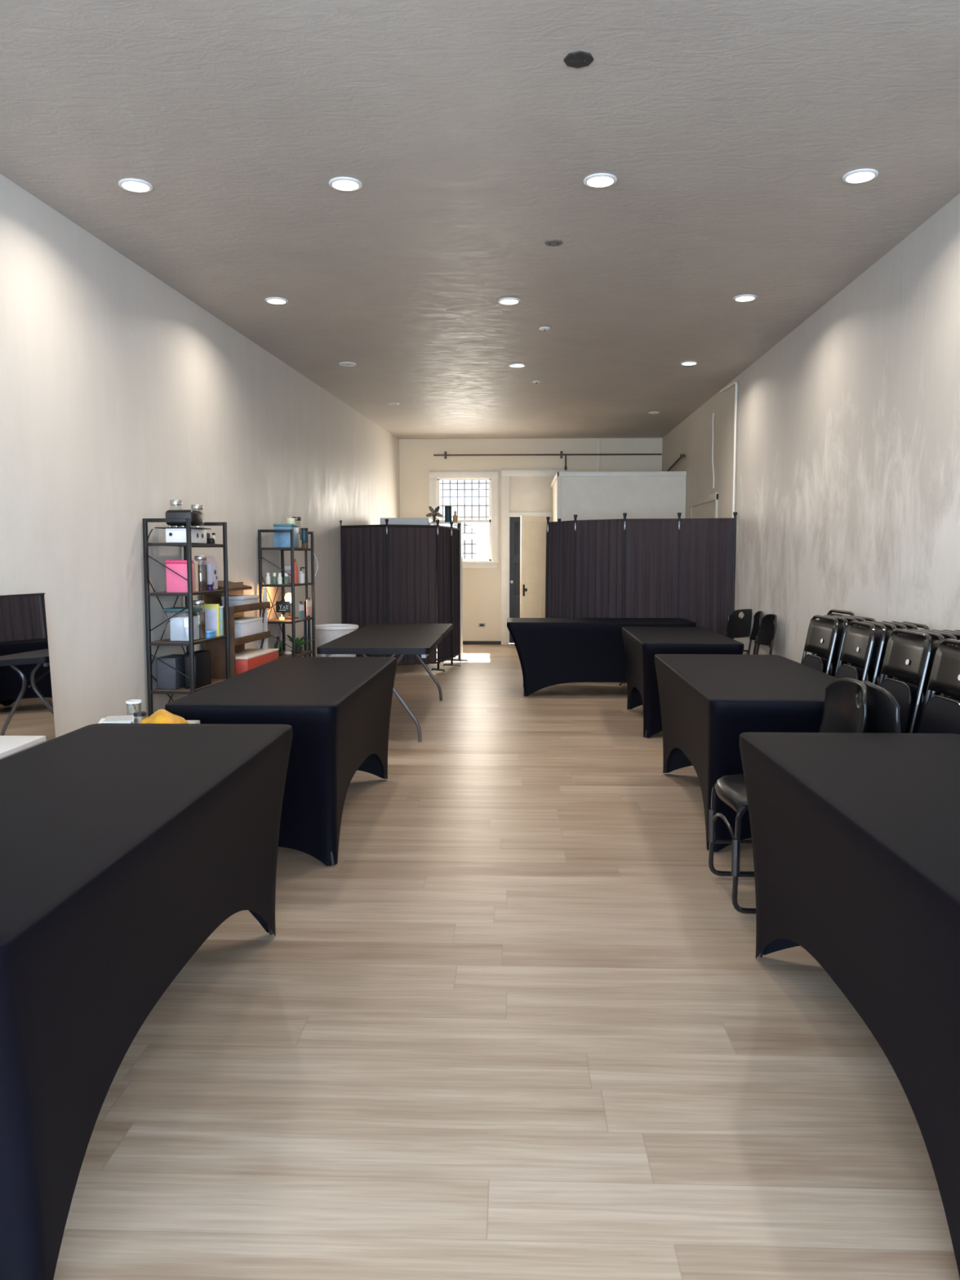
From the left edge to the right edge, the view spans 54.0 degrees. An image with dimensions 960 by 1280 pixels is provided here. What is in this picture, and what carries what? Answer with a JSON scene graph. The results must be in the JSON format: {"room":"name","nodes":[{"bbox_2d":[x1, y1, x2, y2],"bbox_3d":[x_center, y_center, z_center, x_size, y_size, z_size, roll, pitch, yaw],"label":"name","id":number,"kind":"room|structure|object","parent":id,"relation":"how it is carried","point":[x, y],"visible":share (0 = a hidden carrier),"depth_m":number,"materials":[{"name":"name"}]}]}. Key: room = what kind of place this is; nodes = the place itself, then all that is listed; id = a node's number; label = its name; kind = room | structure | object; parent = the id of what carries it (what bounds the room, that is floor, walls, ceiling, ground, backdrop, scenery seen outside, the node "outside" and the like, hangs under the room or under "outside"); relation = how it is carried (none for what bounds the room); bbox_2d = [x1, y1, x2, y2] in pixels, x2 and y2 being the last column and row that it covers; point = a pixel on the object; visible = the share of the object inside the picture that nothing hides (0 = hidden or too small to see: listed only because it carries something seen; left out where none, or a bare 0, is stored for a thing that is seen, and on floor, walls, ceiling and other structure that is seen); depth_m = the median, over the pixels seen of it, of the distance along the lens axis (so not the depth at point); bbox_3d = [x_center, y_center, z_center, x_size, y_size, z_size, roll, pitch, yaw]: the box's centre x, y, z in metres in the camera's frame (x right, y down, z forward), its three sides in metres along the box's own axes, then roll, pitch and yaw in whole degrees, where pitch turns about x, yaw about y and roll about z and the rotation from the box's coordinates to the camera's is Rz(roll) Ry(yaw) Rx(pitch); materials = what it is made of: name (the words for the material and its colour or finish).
{"room":"event room","nodes":[
{"label":"event room","id":0,"kind":"room"},
{"bbox_2d":[0,173,399,737],"bbox_3d":[-2.343,-0.831,6.384,0.200,3.286,17.751,1,5,6],"label":"wall","id":1,"kind":"structure","parent":0,"point":[122,397],"depth_m":6.11,"materials":[{"name":"paint"}]},
{"bbox_2d":[0,0,959,439],"bbox_3d":[-0.156,-2.512,6.165,6.064,0.100,18.290,0,5,2],"label":"ceiling","id":2,"kind":"structure","parent":0,"point":[729,132],"depth_m":4.64,"materials":[{"name":"paint"}]},
{"bbox_2d":[118,177,153,192],"bbox_3d":[-1.780,-2.348,4.866,0.170,0.010,0.170,0,5,2],"label":"recessed light","id":3,"kind":"object","parent":2,"relation":"in","point":[135,185],"visible":1,"depth_m":4.86,"materials":[{"name":"white plastic"}]},
{"bbox_2d":[122,182,149,191],"bbox_3d":[-1.780,-2.349,4.866,0.133,0.005,0.133,-4,6,-37],"label":"diffuser","id":4,"kind":"object","parent":3,"relation":"attached to","point":[129,186],"depth_m":4.87,"materials":[{"name":"white"}]},
{"bbox_2d":[264,297,288,304],"bbox_3d":[-1.518,-2.529,7.020,0.170,0.010,0.170,0,5,2],"label":"recessed light","id":5,"kind":"object","parent":2,"relation":"in","point":[274,300],"visible":1,"depth_m":7.01,"materials":[{"name":"white plastic"}]},
{"bbox_2d":[328,177,362,191],"bbox_3d":[-0.693,-2.346,4.848,0.170,0.010,0.170,0,5,2],"label":"recessed light","id":6,"kind":"object","parent":2,"relation":"in","point":[339,184],"visible":1,"depth_m":4.84,"materials":[{"name":"white plastic"}]},
{"bbox_2d":[333,180,358,189],"bbox_3d":[-0.693,-2.347,4.848,0.133,0.005,0.133,4,6,41],"label":"diffuser","id":7,"kind":"object","parent":6,"relation":"attached to","point":[337,184],"depth_m":4.85,"materials":[{"name":"white"}]},
{"bbox_2d":[497,297,520,305],"bbox_3d":[0.219,-2.530,7.029,0.170,0.010,0.170,0,5,2],"label":"recessed light","id":8,"kind":"object","parent":2,"relation":"in","point":[509,300],"visible":1,"depth_m":7.01,"materials":[{"name":"white plastic"}]},
{"bbox_2d":[544,239,563,246],"bbox_3d":[0.451,-2.421,5.745,0.102,0.011,0.102,2,5,24],"label":"junction box","id":9,"kind":"object","parent":2,"relation":"attached to","point":[549,242],"visible":1,"depth_m":5.73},
{"bbox_2d":[563,50,593,68],"bbox_3d":[0.382,-2.244,3.644,0.107,0.011,0.107,2,5,24],"label":"junction box","id":10,"kind":"object","parent":2,"relation":"attached to","point":[579,59],"visible":1,"depth_m":3.64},
{"bbox_2d":[583,173,617,187],"bbox_3d":[0.614,-2.342,4.802,0.170,0.010,0.170,0,5,2],"label":"recessed light","id":11,"kind":"object","parent":2,"relation":"in","point":[599,180],"visible":1,"depth_m":4.79,"materials":[{"name":"white plastic"}]},
{"bbox_2d":[587,176,613,186],"bbox_3d":[0.614,-2.343,4.802,0.133,0.005,0.133,4,6,41],"label":"diffuser","id":12,"kind":"object","parent":11,"relation":"attached to","point":[592,180],"depth_m":4.80,"materials":[{"name":"white"}]},
{"bbox_2d":[733,294,756,302],"bbox_3d":[1.957,-2.523,6.949,0.170,0.010,0.170,0,5,2],"label":"recessed light","id":13,"kind":"object","parent":2,"relation":"in","point":[742,298],"visible":1,"depth_m":6.94,"materials":[{"name":"white plastic"}]},
{"bbox_2d":[735,296,754,301],"bbox_3d":[1.957,-2.524,6.949,0.133,0.005,0.133,-4,6,-37],"label":"diffuser","id":14,"kind":"object","parent":13,"relation":"attached to","point":[737,298],"depth_m":6.95,"materials":[{"name":"white"}]},
{"bbox_2d":[842,168,878,183],"bbox_3d":[1.917,-2.337,4.747,0.170,0.010,0.170,0,5,2],"label":"recessed light","id":15,"kind":"object","parent":2,"relation":"in","point":[860,175],"visible":1,"depth_m":4.74,"materials":[{"name":"white plastic"}]},
{"bbox_2d":[846,172,874,182],"bbox_3d":[1.917,-2.339,4.747,0.133,0.005,0.133,4,6,41],"label":"diffuser","id":16,"kind":"object","parent":15,"relation":"attached to","point":[851,176],"depth_m":4.75,"materials":[{"name":"white"}]},
{"bbox_2d":[53,643,959,1279],"bbox_3d":[-0.156,0.862,6.449,6.064,0.100,18.290,0,5,2],"label":"floor","id":17,"kind":"structure","parent":0,"point":[522,1024],"depth_m":2.53,"materials":[{"name":"brown wood"}]},
{"bbox_2d":[0,592,55,741],"bbox_3d":[-2.432,0.405,4.237,0.064,1.173,1.802,1,5,6],"label":"wall mirror","id":18,"kind":"object","parent":17,"relation":"on","point":[26,703],"visible":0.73,"depth_m":4.88,"materials":[{"name":"clear glass"}]},
{"bbox_2d":[0,723,292,1279],"bbox_3d":[-1.099,0.765,2.520,0.762,0.739,2.050,0,5,2],"label":"banquet table","id":19,"kind":"object","parent":17,"relation":"on","point":[124,847],"visible":1,"depth_m":2.06,"materials":[{"name":"black fabric"}]},
{"bbox_2d":[133,720,199,724],"bbox_3d":[-1.332,0.689,3.765,0.346,0.695,0.306,0,5,2],"label":"cardboard box","id":20,"kind":"object","parent":17,"relation":"on","point":[190,722],"visible":0.06,"depth_m":3.85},
{"bbox_2d":[97,715,134,723],"bbox_3d":[-1.424,0.327,3.696,0.130,0.036,0.150,-1,5,-16],"label":"pile","id":21,"kind":"object","parent":20,"relation":"on","point":[125,718],"visible":0.61,"depth_m":3.67,"materials":[{"name":"white paper"}]},
{"bbox_2d":[133,711,146,723],"bbox_3d":[-1.347,0.314,3.729,0.048,0.057,0.047,0,5,2],"label":"glass jar","id":22,"kind":"object","parent":20,"relation":"on","point":[139,716],"visible":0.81,"depth_m":3.71,"materials":[{"name":"clear glass"}]},
{"bbox_2d":[139,708,189,724],"bbox_3d":[-1.257,0.308,3.725,0.150,0.072,0.140,1,5,16],"label":"snack bag","id":23,"kind":"object","parent":20,"relation":"on","point":[161,716],"visible":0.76,"depth_m":3.69,"materials":[{"name":"plastic"}]},
{"bbox_2d":[142,518,230,716],"bbox_3d":[-2.042,-0.020,6.620,0.325,1.630,0.665,1,5,6],"label":"metal shelf","id":24,"kind":"object","parent":17,"relation":"on","point":[188,546],"visible":0.64,"depth_m":6.32,"materials":[{"name":"black metal"}]},
{"bbox_2d":[156,653,185,689],"bbox_3d":[-2.111,0.218,6.494,0.135,0.215,0.264,1,5,6],"label":"speaker","id":25,"kind":"object","parent":24,"relation":"on","point":[167,678],"visible":0.91,"depth_m":6.37},
{"bbox_2d":[156,659,174,688],"bbox_3d":[-2.125,0.229,6.366,0.120,0.195,0.005,1,5,6],"label":"grille","id":26,"kind":"object","parent":25,"relation":"attached to","point":[166,674],"depth_m":6.36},
{"bbox_2d":[164,560,193,592],"bbox_3d":[-2.018,-0.428,6.326,0.161,0.215,0.096,1,5,6],"label":"box","id":27,"kind":"object","parent":24,"relation":"on","point":[175,583],"visible":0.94,"depth_m":6.28,"materials":[{"name":"cardboard"}]},
{"bbox_2d":[163,607,202,640],"bbox_3d":[-2.023,-0.107,6.419,0.190,0.225,0.210,1,5,6],"label":"storage box","id":28,"kind":"object","parent":24,"relation":"on","point":[179,625],"visible":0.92,"depth_m":6.33,"materials":[{"name":"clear plastic"}]},
{"bbox_2d":[165,528,206,543],"bbox_3d":[-1.999,-0.709,6.415,0.167,0.095,0.302,1,5,6],"label":"box","id":29,"kind":"object","parent":24,"relation":"on","point":[172,535],"visible":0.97,"depth_m":6.28,"materials":[{"name":"cardboard"}]},
{"bbox_2d":[154,525,211,529],"bbox_3d":[-2.015,-0.764,6.393,0.290,0.018,0.260,1,5,6],"label":"metal tray","id":30,"kind":"object","parent":29,"relation":"on","point":[169,526],"visible":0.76,"depth_m":6.29,"materials":[{"name":"black metal"}]},
{"bbox_2d":[165,509,202,526],"bbox_3d":[-1.998,-0.824,6.355,0.200,0.105,0.183,1,5,6],"label":"speaker","id":31,"kind":"object","parent":30,"relation":"on","point":[196,516],"visible":0.95,"depth_m":6.27},
{"bbox_2d":[165,512,191,518],"bbox_3d":[-2.008,-0.816,6.266,0.170,0.065,0.004,1,5,6],"label":"grille","id":32,"kind":"object","parent":31,"relation":"attached to","point":[169,515],"depth_m":6.26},
{"bbox_2d":[195,561,198,591],"bbox_3d":[-1.987,-0.435,6.468,0.101,0.205,0.046,1,5,6],"label":"book","id":33,"kind":"object","parent":24,"relation":"on","point":[196,562],"visible":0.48,"depth_m":6.46,"materials":[{"name":"white paper"}]},
{"bbox_2d":[184,649,211,688],"bbox_3d":[-1.959,0.202,6.537,0.088,0.240,0.264,1,5,6],"label":"speaker","id":34,"kind":"object","parent":24,"relation":"on","point":[202,662],"visible":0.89,"depth_m":6.47},
{"bbox_2d":[184,656,195,687],"bbox_3d":[-1.973,0.218,6.409,0.076,0.210,0.005,1,5,6],"label":"grille","id":35,"kind":"object","parent":34,"relation":"attached to","point":[187,681],"depth_m":6.41,"materials":[{"name":"black metal"}]},
{"bbox_2d":[192,600,205,638],"bbox_3d":[-1.962,-0.142,6.567,0.090,0.270,0.090,1,5,6],"label":"glass jar","id":36,"kind":"object","parent":24,"relation":"on","point":[201,615],"visible":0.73,"depth_m":6.54,"materials":[{"name":"clear glass"}]},
{"bbox_2d":[194,555,207,590],"bbox_3d":[-1.945,-0.462,6.553,0.090,0.245,0.090,1,5,6],"label":"glass jar","id":37,"kind":"object","parent":24,"relation":"on","point":[202,579],"visible":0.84,"depth_m":6.52,"materials":[{"name":"clear glass"}]},
{"bbox_2d":[201,555,217,590],"bbox_3d":[-1.940,-0.479,6.752,0.077,0.245,0.152,1,5,6],"label":"paper bag","id":38,"kind":"object","parent":24,"relation":"on","point":[211,562],"visible":0.73,"depth_m":6.71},
{"bbox_2d":[200,604,220,636],"bbox_3d":[-1.947,-0.144,6.797,0.130,0.235,0.038,1,5,6],"label":"picture book","id":39,"kind":"object","parent":24,"relation":"on","point":[211,611],"visible":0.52,"depth_m":6.78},
{"bbox_2d":[219,605,223,635],"bbox_3d":[-1.935,-0.139,6.859,0.126,0.215,0.051,1,5,6],"label":"notebook","id":40,"kind":"object","parent":24,"relation":"on","point":[221,622],"visible":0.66,"depth_m":6.84,"materials":[{"name":"white paper"}]},
{"bbox_2d":[201,580,271,679],"bbox_3d":[-1.956,0.114,7.652,0.255,1.190,0.865,1,5,6],"label":"display rack","id":41,"kind":"object","parent":17,"relation":"on","point":[217,647],"visible":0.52,"depth_m":7.28,"materials":[{"name":"brown wood"}]},
{"bbox_2d":[221,594,259,606],"bbox_3d":[-1.936,-0.310,7.616,0.181,0.100,0.376,1,5,6],"label":"storage box","id":42,"kind":"object","parent":41,"relation":"on","point":[239,599],"visible":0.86,"depth_m":7.44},
{"bbox_2d":[234,617,262,638],"bbox_3d":[-1.933,-0.093,7.660,0.181,0.160,0.486,1,5,6],"label":"storage box","id":43,"kind":"object","parent":41,"relation":"on","point":[243,626],"visible":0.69,"depth_m":7.57,"materials":[{"name":"white plastic"}]},
{"bbox_2d":[235,648,279,674],"bbox_3d":[-1.883,0.169,7.641,0.271,0.130,0.756,1,5,6],"label":"box","id":44,"kind":"object","parent":41,"relation":"on","point":[246,660],"visible":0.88,"depth_m":7.51,"materials":[{"name":"red paper"}]},
{"bbox_2d":[164,656,396,866],"bbox_3d":[-0.929,0.559,4.977,0.735,0.739,2.020,0,5,2],"label":"banquet table","id":45,"kind":"object","parent":17,"relation":"on","point":[337,709],"visible":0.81,"depth_m":4.18,"materials":[{"name":"black fabric"}]},
{"bbox_2d":[257,529,315,657],"bbox_3d":[-1.802,-0.207,8.845,0.325,1.630,0.665,1,5,6],"label":"metal shelf","id":46,"kind":"object","parent":17,"relation":"on","point":[294,620],"visible":0.58,"depth_m":8.54,"materials":[{"name":"black metal"}]},
{"bbox_2d":[274,636,282,656],"bbox_3d":[-1.856,0.056,8.651,0.072,0.176,0.071,1,5,6],"label":"wine bottle","id":47,"kind":"object","parent":46,"relation":"on","point":[277,645],"visible":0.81,"depth_m":8.63,"materials":[{"name":"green glass"}]},
{"bbox_2d":[275,587,289,612],"bbox_3d":[-1.774,-0.361,8.483,0.130,0.226,0.030,1,5,6],"label":"sign","id":48,"kind":"object","parent":46,"relation":"hanging from","point":[281,606],"visible":1,"depth_m":8.48,"materials":[{"name":"black wood"}]},
{"bbox_2d":[273,524,298,547],"bbox_3d":[-1.769,-0.950,8.598,0.171,0.210,0.226,1,5,6],"label":"gift box","id":49,"kind":"object","parent":46,"relation":"on","point":[282,540],"visible":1,"depth_m":8.49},
{"bbox_2d":[284,592,291,619],"bbox_3d":[-1.792,-0.322,8.835,0.100,0.248,0.098,1,5,6],"label":"table lamp","id":50,"kind":"object","parent":46,"relation":"on","point":[289,617],"visible":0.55,"depth_m":8.80,"materials":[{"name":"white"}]},
{"bbox_2d":[293,559,298,583],"bbox_3d":[-1.710,-0.633,8.689,0.064,0.228,0.064,1,5,6],"label":"bottle","id":51,"kind":"object","parent":46,"relation":"on","point":[296,579],"visible":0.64,"depth_m":8.67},
{"bbox_2d":[297,601,304,620],"bbox_3d":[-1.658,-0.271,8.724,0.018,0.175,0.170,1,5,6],"label":"bottle","id":52,"kind":"object","parent":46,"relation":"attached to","point":[301,605],"visible":1,"depth_m":8.71,"materials":[{"name":"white plastic"}]},
{"bbox_2d":[286,635,316,653],"bbox_3d":[-1.685,0.039,8.864,0.287,0.175,0.138,-1,5,-12],"label":"potted plant","id":53,"kind":"object","parent":46,"relation":"on","point":[299,642],"visible":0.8,"depth_m":8.83,"materials":[{"name":"green plant"}]},
{"bbox_2d":[299,528,307,547],"bbox_3d":[-1.680,-0.972,8.985,0.078,0.190,0.077,1,5,6],"label":"tin can","id":54,"kind":"object","parent":46,"relation":"on","point":[303,531],"visible":0.8,"depth_m":8.95,"materials":[{"name":"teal metal"}]},
{"bbox_2d":[306,597,311,615],"bbox_3d":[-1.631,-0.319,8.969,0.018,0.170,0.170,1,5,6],"label":"bottle","id":55,"kind":"object","parent":46,"relation":"on","point":[308,602],"visible":1,"depth_m":8.95,"materials":[{"name":"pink plastic"}]},
{"bbox_2d":[303,551,311,656],"bbox_3d":[-1.705,-0.157,9.283,0.082,1.445,0.024,1,5,6],"label":"tripod stand","id":56,"kind":"object","parent":17,"relation":"on","point":[307,646],"visible":0.43,"depth_m":9.27,"materials":[{"name":"black metal"}]},
{"bbox_2d":[315,623,358,657],"bbox_3d":[-1.494,0.184,9.858,0.463,0.680,0.456,0,5,2],"label":"tub","id":57,"kind":"object","parent":17,"relation":"on","point":[325,633],"visible":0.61,"depth_m":9.66,"materials":[{"name":"white plastic"}]},
{"bbox_2d":[316,623,452,742],"bbox_3d":[-0.710,0.310,7.934,0.800,0.729,2.600,0,5,2],"label":"folding table","id":58,"kind":"object","parent":17,"relation":"on","point":[391,639],"visible":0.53,"depth_m":7.24,"materials":[{"name":"black plastic"}]},
{"bbox_2d":[340,519,467,671],"bbox_3d":[-0.759,-0.553,11.641,1.912,1.834,0.969,-3,6,-35],"label":"folding screen","id":59,"kind":"object","parent":17,"relation":"on","point":[391,573],"visible":0.83,"depth_m":11.31,"materials":[{"name":"black fabric"}]},
{"bbox_2d":[379,517,432,524],"bbox_3d":[-1.013,-0.722,13.056,0.660,1.910,0.645,0,5,2],"label":"tall cabinet","id":60,"kind":"object","parent":17,"relation":"on","point":[399,521],"visible":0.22,"depth_m":12.69,"materials":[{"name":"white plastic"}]},
{"bbox_2d":[429,522,462,659],"bbox_3d":[-0.462,-0.672,12.938,0.430,1.870,0.350,0,5,2],"label":"shelf unit","id":61,"kind":"object","parent":17,"relation":"on","point":[430,523],"visible":0.43,"depth_m":12.83,"materials":[{"name":"white metal"}]},
{"bbox_2d":[426,505,442,522],"bbox_3d":[-0.620,-1.716,12.831,0.228,0.229,0.100,0,5,2],"label":"desk fan","id":62,"kind":"object","parent":61,"relation":"on","point":[434,513],"visible":0.91,"depth_m":12.83,"materials":[{"name":"black metal"}]},
{"bbox_2d":[444,506,451,522],"bbox_3d":[-0.433,-1.711,12.825,0.098,0.220,0.098,0,5,2],"label":"canister","id":63,"kind":"object","parent":61,"relation":"on","point":[447,508],"visible":0.87,"depth_m":12.79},
{"bbox_2d":[506,617,696,696],"bbox_3d":[1.207,0.166,9.652,1.860,0.739,0.760,0,5,2],"label":"banquet table","id":64,"kind":"object","parent":17,"relation":"on","point":[551,651],"visible":0.77,"depth_m":9.32,"materials":[{"name":"black fabric"}]},
{"bbox_2d":[545,511,737,685],"bbox_3d":[1.572,-0.466,10.489,2.495,1.854,0.867,4,6,41],"label":"folding screen","id":65,"kind":"object","parent":17,"relation":"on","point":[685,568],"visible":0.61,"depth_m":10.09,"materials":[{"name":"black fabric"}]},
{"bbox_2d":[622,626,743,737],"bbox_3d":[1.621,0.320,7.812,0.740,0.739,1.800,0,5,3],"label":"banquet table","id":66,"kind":"object","parent":17,"relation":"on","point":[641,644],"visible":0.59,"depth_m":7.18,"materials":[{"name":"black fabric"}]},
{"bbox_2d":[724,608,751,651],"bbox_3d":[2.434,0.114,9.440,0.468,0.870,0.547,-4,6,-38],"label":"plastic chair","id":67,"kind":"object","parent":17,"relation":"on","point":[736,626],"visible":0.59,"depth_m":9.17,"materials":[{"name":"plastic"}]},
{"bbox_2d":[744,611,763,654],"bbox_3d":[2.373,0.162,8.865,0.547,0.870,0.468,1,5,10],"label":"plastic chair","id":68,"kind":"object","parent":17,"relation":"on","point":[758,615],"visible":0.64,"depth_m":8.90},
{"bbox_2d":[654,653,867,852],"bbox_3d":[1.469,0.546,5.124,0.800,0.739,2.060,0,5,4],"label":"banquet table","id":69,"kind":"object","parent":17,"relation":"on","point":[707,701],"visible":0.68,"depth_m":4.49,"materials":[{"name":"black fabric"}]},
{"bbox_2d":[755,613,777,654],"bbox_3d":[2.324,0.207,8.328,0.547,0.870,0.468,0,5,2],"label":"plastic chair","id":70,"kind":"object","parent":17,"relation":"on","point":[769,622],"visible":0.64,"depth_m":8.38,"materials":[{"name":"plastic"}]},
{"bbox_2d":[707,677,866,914],"bbox_3d":[1.223,0.592,3.754,0.547,0.870,0.468,0,5,2],"label":"plastic chair","id":71,"kind":"object","parent":17,"relation":"on","point":[844,712],"visible":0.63,"depth_m":3.76,"materials":[{"name":"plastic"}]},
{"bbox_2d":[800,614,838,674],"bbox_3d":[2.083,0.342,5.964,0.203,0.987,0.473,0,5,0],"label":"folding chair","id":72,"kind":"object","parent":17,"relation":"on","point":[821,637],"visible":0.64,"depth_m":5.91,"materials":[{"name":"black metal"}]},
{"bbox_2d":[811,614,848,676],"bbox_3d":[2.133,0.343,5.941,0.199,0.988,0.473,0,5,0],"label":"folding chair","id":73,"kind":"object","parent":17,"relation":"on","point":[842,626],"visible":0.23,"depth_m":5.75,"materials":[{"name":"black metal"}]},
{"bbox_2d":[826,608,854,615],"bbox_3d":[2.418,0.292,6.490,0.144,0.995,0.473,0,5,-1],"label":"folding chair","id":74,"kind":"object","parent":17,"relation":"on","point":[834,611],"visible":0.15,"depth_m":6.48,"materials":[{"name":"black metal"}]},
{"bbox_2d":[831,615,857,676],"bbox_3d":[2.183,0.345,5.911,0.195,0.988,0.473,0,5,0],"label":"folding chair","id":75,"kind":"object","parent":17,"relation":"on","point":[834,660],"visible":0.06,"depth_m":5.82,"materials":[{"name":"black metal"}]},
{"bbox_2d":[739,732,959,1278],"bbox_3d":[1.267,0.775,2.405,0.780,0.739,1.910,0,5,2],"label":"banquet table","id":76,"kind":"object","parent":17,"relation":"on","point":[855,837],"visible":1,"depth_m":2.29,"materials":[{"name":"black fabric"}]},
{"bbox_2d":[835,620,875,683],"bbox_3d":[2.083,0.389,5.398,0.203,0.987,0.473,0,5,4],"label":"folding chair","id":77,"kind":"object","parent":17,"relation":"on","point":[858,643],"visible":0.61,"depth_m":5.35,"materials":[{"name":"black metal"}]},
{"bbox_2d":[848,620,886,684],"bbox_3d":[2.133,0.391,5.374,0.199,0.988,0.473,0,5,5],"label":"folding chair","id":78,"kind":"object","parent":17,"relation":"on","point":[880,637],"visible":0.23,"depth_m":5.16,"materials":[{"name":"black metal"}]},
{"bbox_2d":[864,680,900,733],"bbox_3d":[1.765,0.603,3.624,0.547,0.870,0.468,1,5,8],"label":"plastic chair","id":79,"kind":"object","parent":17,"relation":"on","point":[882,708],"visible":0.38,"depth_m":3.51,"materials":[{"name":"plastic"}]},
{"bbox_2d":[867,621,897,684],"bbox_3d":[2.183,0.393,5.346,0.195,0.988,0.473,0,5,5],"label":"folding chair","id":80,"kind":"object","parent":17,"relation":"on","point":[870,670],"visible":0.1,"depth_m":5.20,"materials":[{"name":"black metal"}]},
{"bbox_2d":[878,621,906,679],"bbox_3d":[2.234,0.394,5.331,0.190,0.989,0.473,0,5,5],"label":"folding chair","id":81,"kind":"object","parent":17,"relation":"on","point":[897,625],"visible":0.09,"depth_m":5.19,"materials":[{"name":"black metal"}]},
{"bbox_2d":[889,621,918,679],"bbox_3d":[2.284,0.396,5.306,0.186,0.990,0.473,0,5,5],"label":"folding chair","id":82,"kind":"object","parent":17,"relation":"on","point":[908,625],"visible":0.08,"depth_m":5.17,"materials":[{"name":"black metal"}]},
{"bbox_2d":[877,628,932,733],"bbox_3d":[2.060,0.446,4.728,0.203,0.987,0.473,0,5,1],"label":"folding chair","id":83,"kind":"object","parent":17,"relation":"on","point":[906,658],"visible":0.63,"depth_m":4.64,"materials":[{"name":"black metal"}]},
{"bbox_2d":[902,621,929,630],"bbox_3d":[2.334,0.398,5.274,0.182,0.990,0.473,0,5,5],"label":"folding chair","id":84,"kind":"object","parent":17,"relation":"on","point":[918,625],"visible":0.07,"depth_m":5.14,"materials":[{"name":"black plastic"}]},
{"bbox_2d":[892,629,944,733],"bbox_3d":[2.110,0.448,4.697,0.199,0.988,0.473,0,5,1],"label":"folding chair","id":85,"kind":"object","parent":17,"relation":"on","point":[913,686],"visible":0.2,"depth_m":4.54,"materials":[{"name":"black metal"}]},
{"bbox_2d":[918,629,957,697],"bbox_3d":[2.160,0.449,4.679,0.195,0.988,0.473,0,5,1],"label":"folding chair","id":86,"kind":"object","parent":17,"relation":"on","point":[951,636],"visible":0.06,"depth_m":4.57,"materials":[{"name":"black plastic"}]},
{"bbox_2d":[916,638,959,734],"bbox_3d":[2.008,0.497,4.114,0.203,0.987,0.473,0,5,2],"label":"folding chair","id":87,"kind":"object","parent":17,"relation":"on","point":[940,714],"visible":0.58,"depth_m":4.17,"materials":[{"name":"black plastic"}]},
{"bbox_2d":[930,629,959,696],"bbox_3d":[2.211,0.450,4.660,0.190,0.989,0.473,0,5,1],"label":"folding chair","id":88,"kind":"object","parent":17,"relation":"on","point":[956,634],"visible":0.02,"depth_m":4.57,"materials":[{"name":"black plastic"}]},
{"bbox_3d":[-2.091,0.758,3.772,0.401,0.556,0.720,0,5,2],"label":"cardboard box","id":89,"kind":"object","parent":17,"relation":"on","visible":0},
{"bbox_2d":[0,735,47,759],"bbox_3d":[-2.093,0.464,3.728,0.404,0.035,0.744,0,5,1],"label":"board","id":90,"kind":"object","parent":89,"relation":"on","point":[10,745],"visible":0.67,"depth_m":3.94,"materials":[{"name":"plastic"}]},
{"bbox_2d":[399,438,662,640],"bbox_3d":[0.800,-1.572,15.193,4.577,3.286,0.200,0,5,2],"label":"wall","id":91,"kind":"structure","parent":0,"point":[482,587],"depth_m":15.01,"materials":[{"name":"paint"}]},
{"bbox_2d":[429,471,498,568],"bbox_3d":[-0.258,-1.925,15.161,1.135,1.535,0.242,0,5,2],"label":"window","id":92,"kind":"structure","parent":91,"relation":"in","point":[434,477],"depth_m":15.09,"materials":[{"name":"white paint"}]},
{"bbox_2d":[462,640,501,644],"bbox_3d":[-0.472,0.043,15.264,1.638,0.055,0.018,0,5,2],"label":"baseboard","id":93,"kind":"structure","parent":91,"relation":"attached to","point":[484,642],"depth_m":15.23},
{"bbox_2d":[501,470,564,644],"bbox_3d":[0.809,-1.316,15.110,0.884,2.790,0.735,-4,6,-38],"label":"door","id":94,"kind":"structure","parent":91,"relation":"in","point":[526,495],"depth_m":15.03,"materials":[{"name":"white paint"}]},
{"bbox_2d":[433,451,662,470],"bbox_3d":[1.065,-2.846,14.939,3.610,0.295,0.065,0,5,2],"label":"ceiling pipe","id":95,"kind":"object","parent":91,"relation":"attached to","point":[561,454],"visible":1,"depth_m":14.91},
{"bbox_2d":[551,475,685,521],"bbox_3d":[1.980,-1.080,14.028,1.734,2.500,2.120,0,5,2],"label":"wall","id":96,"kind":"structure","parent":0,"point":[590,498],"depth_m":12.89,"materials":[{"name":"beige paint"}]},
{"bbox_2d":[551,471,686,521],"bbox_3d":[1.968,-1.111,14.013,1.759,2.565,2.145,0,5,2],"label":"trim","id":97,"kind":"structure","parent":96,"relation":"attached to","point":[558,475],"depth_m":12.85,"materials":[{"name":"white paint"}]},
{"bbox_2d":[662,193,959,663],"bbox_3d":[2.675,-0.817,6.209,0.200,3.286,17.690,0,5,2],"label":"wall","id":98,"kind":"structure","parent":0,"point":[847,474],"depth_m":6.51,"materials":[{"name":"paint"}]},
{"bbox_2d":[689,493,718,518],"bbox_3d":[2.751,-0.698,11.694,0.030,2.130,1.600,0,5,2],"label":"door","id":99,"kind":"structure","parent":98,"relation":"in","point":[705,507],"depth_m":11.46,"materials":[{"name":"paint"}]},
{"bbox_2d":[711,413,714,488],"bbox_3d":[2.742,-2.225,11.056,0.014,0.883,0.133,0,5,2],"label":"cable","id":100,"kind":"object","parent":98,"relation":"attached to","point":[713,413],"visible":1,"depth_m":11.08,"materials":[{"name":"white paint"}]},
{"bbox_2d":[720,381,737,518],"bbox_3d":[2.700,-1.753,10.315,0.026,2.063,0.774,0,5,2],"label":"conduit","id":101,"kind":"object","parent":98,"relation":"attached to","point":[735,383],"visible":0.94,"depth_m":9.91,"materials":[{"name":"metal"}]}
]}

